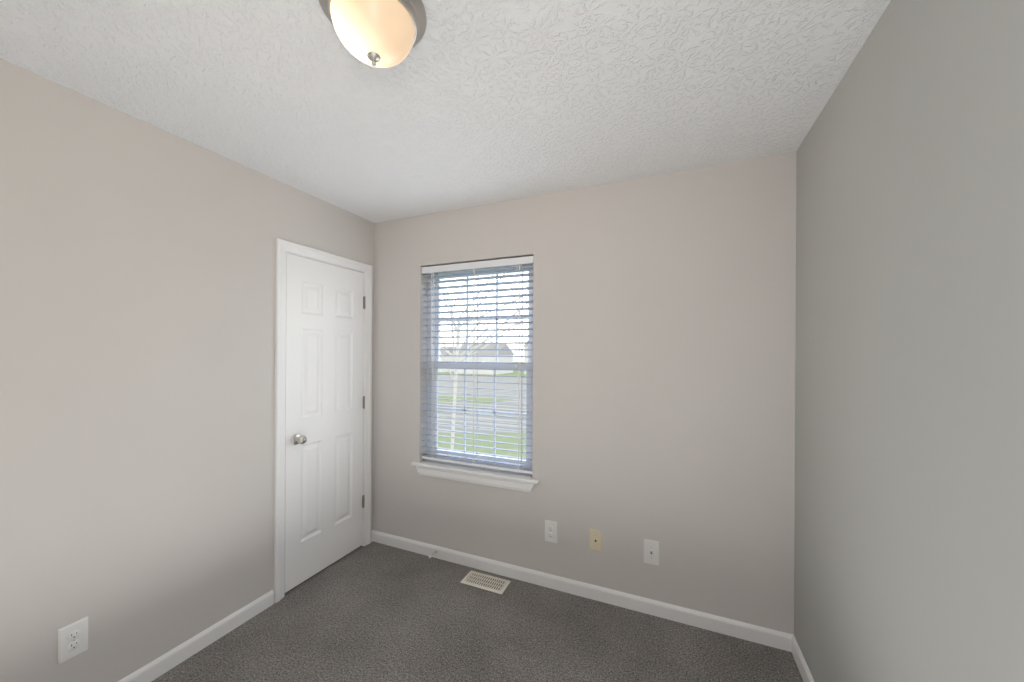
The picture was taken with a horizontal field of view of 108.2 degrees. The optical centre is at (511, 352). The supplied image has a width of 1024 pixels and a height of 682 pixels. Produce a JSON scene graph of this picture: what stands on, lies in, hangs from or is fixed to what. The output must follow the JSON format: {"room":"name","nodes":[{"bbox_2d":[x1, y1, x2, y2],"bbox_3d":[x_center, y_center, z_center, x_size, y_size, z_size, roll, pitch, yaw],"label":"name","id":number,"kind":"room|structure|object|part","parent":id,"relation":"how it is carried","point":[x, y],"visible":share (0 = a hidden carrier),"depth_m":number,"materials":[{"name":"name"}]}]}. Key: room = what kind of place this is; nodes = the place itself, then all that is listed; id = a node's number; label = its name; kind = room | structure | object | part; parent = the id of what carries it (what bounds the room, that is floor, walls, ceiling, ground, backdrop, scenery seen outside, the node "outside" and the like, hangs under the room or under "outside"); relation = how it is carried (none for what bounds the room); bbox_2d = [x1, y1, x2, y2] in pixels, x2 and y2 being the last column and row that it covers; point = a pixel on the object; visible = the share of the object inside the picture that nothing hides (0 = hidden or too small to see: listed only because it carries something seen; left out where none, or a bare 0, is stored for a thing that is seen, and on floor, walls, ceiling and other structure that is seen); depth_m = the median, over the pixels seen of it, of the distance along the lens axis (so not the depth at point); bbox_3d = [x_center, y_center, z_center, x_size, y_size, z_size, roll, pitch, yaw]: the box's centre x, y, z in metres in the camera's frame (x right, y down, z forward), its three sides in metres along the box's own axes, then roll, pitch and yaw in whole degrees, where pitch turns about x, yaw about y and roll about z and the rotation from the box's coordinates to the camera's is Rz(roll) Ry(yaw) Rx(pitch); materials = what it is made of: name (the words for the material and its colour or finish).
{"room":"empty bedroom","nodes":[
{"label":"empty bedroom","id":0,"kind":"room"},
{"bbox_2d":[0,58,373,681],"bbox_3d":[-1.709,0.221,1.543,0.160,2.440,2.910,0,0,23],"label":"wall","id":1,"kind":"structure","parent":0,"point":[137,351],"depth_m":1.56,"materials":[{"name":"beige paint"}]},
{"bbox_2d":[58,616,87,664],"bbox_3d":[-1.675,1.099,1.416,0.009,0.130,0.078,0,0,23],"label":"duplex electrical outlet","id":2,"kind":"object","parent":1,"relation":"attached to","point":[72,639],"visible":1,"depth_m":1.41,"materials":[{"name":"white plastic"}]},
{"bbox_2d":[118,590,273,681],"bbox_3d":[-1.752,1.401,1.237,0.013,0.080,1.937,0,0,23],"label":"baseboard","id":3,"kind":"structure","parent":1,"relation":"attached to","point":[166,662],"depth_m":1.79,"materials":[{"name":"white wood"}]},
{"bbox_2d":[274,238,371,602],"bbox_3d":[-1.290,0.391,2.508,0.177,2.104,0.743,0,0,23],"label":"door frame","id":4,"kind":"structure","parent":1,"relation":"attached to","point":[283,246],"depth_m":2.18,"materials":[{"name":"white wood"}]},
{"bbox_2d":[284,253,365,592],"bbox_3d":[-1.206,0.419,2.478,0.108,2.022,0.619,0,0,23],"label":"door","id":5,"kind":"structure","parent":1,"relation":"in","point":[324,414],"depth_m":2.43,"materials":[{"name":"white paint"}]},
{"bbox_3d":[-1.284,0.529,2.251,0.073,0.066,0.066,0,0,23],"label":"knob","id":6,"kind":"part","parent":5,"relation":"part of","materials":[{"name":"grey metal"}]},
{"bbox_3d":[-1.104,1.107,2.758,0.012,0.095,0.021,0,0,23],"label":"door hinge","id":7,"kind":"part","parent":5,"relation":"part of","materials":[{"name":"silver metal"}]},
{"bbox_3d":[-1.096,-0.372,2.758,0.012,0.095,0.021,0,0,23],"label":"door hinge","id":8,"kind":"part","parent":5,"relation":"part of","materials":[{"name":"silver metal"}]},
{"bbox_2d":[0,0,890,222],"bbox_3d":[-0.373,-1.052,1.064,2.980,0.120,3.070,0,0,23],"label":"ceiling","id":9,"kind":"structure","parent":0,"point":[466,103],"depth_m":1.37,"materials":[{"name":"white paint"}]},
{"bbox_2d":[319,0,425,67],"bbox_3d":[-0.399,-0.911,1.072,0.295,0.162,0.295,0,0,23],"label":"ceiling light fixture","id":10,"kind":"object","parent":9,"relation":"attached to","point":[382,33],"visible":1,"depth_m":1.03,"materials":[{"name":"white glass"}]},
{"bbox_2d":[151,542,802,681],"bbox_3d":[-0.387,1.508,1.064,2.980,0.120,3.070,0,0,23],"label":"floor","id":11,"kind":"structure","parent":0,"point":[374,612],"depth_m":1.87,"materials":[{"name":"grey carpet"}]},
{"bbox_2d":[460,571,510,593],"bbox_3d":[-0.166,1.444,2.335,0.290,0.009,0.140,0,0,23],"label":"floor vent","id":12,"kind":"object","parent":11,"relation":"in","point":[486,582],"visible":1,"depth_m":2.33,"materials":[{"name":"beige metal"}]},
{"bbox_2d":[373,151,795,634],"bbox_3d":[0.190,0.231,2.403,2.980,2.440,0.160,0,0,23],"label":"wall","id":13,"kind":"structure","parent":0,"point":[664,319],"depth_m":2.10,"materials":[{"name":"beige paint"}]},
{"bbox_2d":[411,256,538,491],"bbox_3d":[-0.244,0.127,2.567,0.959,1.506,0.189,0,0,23],"label":"window","id":14,"kind":"structure","parent":13,"relation":"in","point":[494,469],"depth_m":2.55,"materials":[{"name":"white plastic"}]},
{"bbox_3d":[-0.221,0.088,2.619,0.711,1.272,0.028,0,0,23],"label":"glass","id":15,"kind":"part","parent":14,"relation":"part of","materials":[{"name":"clear glass"}]},
{"bbox_2d":[545,520,556,542],"bbox_3d":[0.240,1.106,2.288,0.078,0.130,0.009,0,0,23],"label":"outlet","id":16,"kind":"object","parent":13,"relation":"attached to","point":[550,531],"visible":1,"depth_m":2.29,"materials":[{"name":"white plastic"}]},
{"bbox_2d":[371,530,794,651],"bbox_3d":[0.139,1.411,2.324,2.640,0.080,0.020,0,0,23],"label":"baseboard","id":17,"kind":"structure","parent":13,"relation":"attached to","point":[738,629],"depth_m":2.15,"materials":[{"name":"white wood"}]},
{"bbox_2d":[589,529,601,551],"bbox_3d":[0.493,1.106,2.181,0.074,0.120,0.007,0,0,23],"label":"phone jack","id":18,"kind":"object","parent":13,"relation":"attached to","point":[595,539],"visible":1,"depth_m":2.18,"materials":[{"name":"beige plastic"}]},
{"bbox_2d":[644,539,658,565],"bbox_3d":[0.773,1.111,2.057,0.080,0.132,0.017,0,0,23],"label":"outlet plate","id":19,"kind":"object","parent":13,"relation":"attached to","point":[651,551],"visible":1,"depth_m":2.06,"materials":[{"name":"white plastic"}]},
{"bbox_2d":[794,0,1023,681],"bbox_3d":[0.886,0.235,0.439,0.160,2.440,2.910,0,0,23],"label":"wall","id":20,"kind":"structure","parent":0,"point":[909,465],"depth_m":0.93,"materials":[{"name":"beige paint"}]},
{"bbox_2d":[790,634,814,681],"bbox_3d":[0.832,1.415,0.546,0.013,0.080,2.750,0,0,23],"label":"baseboard","id":21,"kind":"structure","parent":20,"relation":"attached to","point":[805,673],"depth_m":1.69,"materials":[{"name":"white wood"}]},
{"label":"outside","id":22,"kind":"structure","parent":0,"visible":0},
{"bbox_2d":[438,274,527,457],"bbox_3d":[-6.415,0.106,92.402,200.000,9.020,159.400,0,0,23],"label":"view","id":23,"kind":"structure","parent":22,"point":[445,395],"depth_m":26.60,"materials":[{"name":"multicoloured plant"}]}
]}

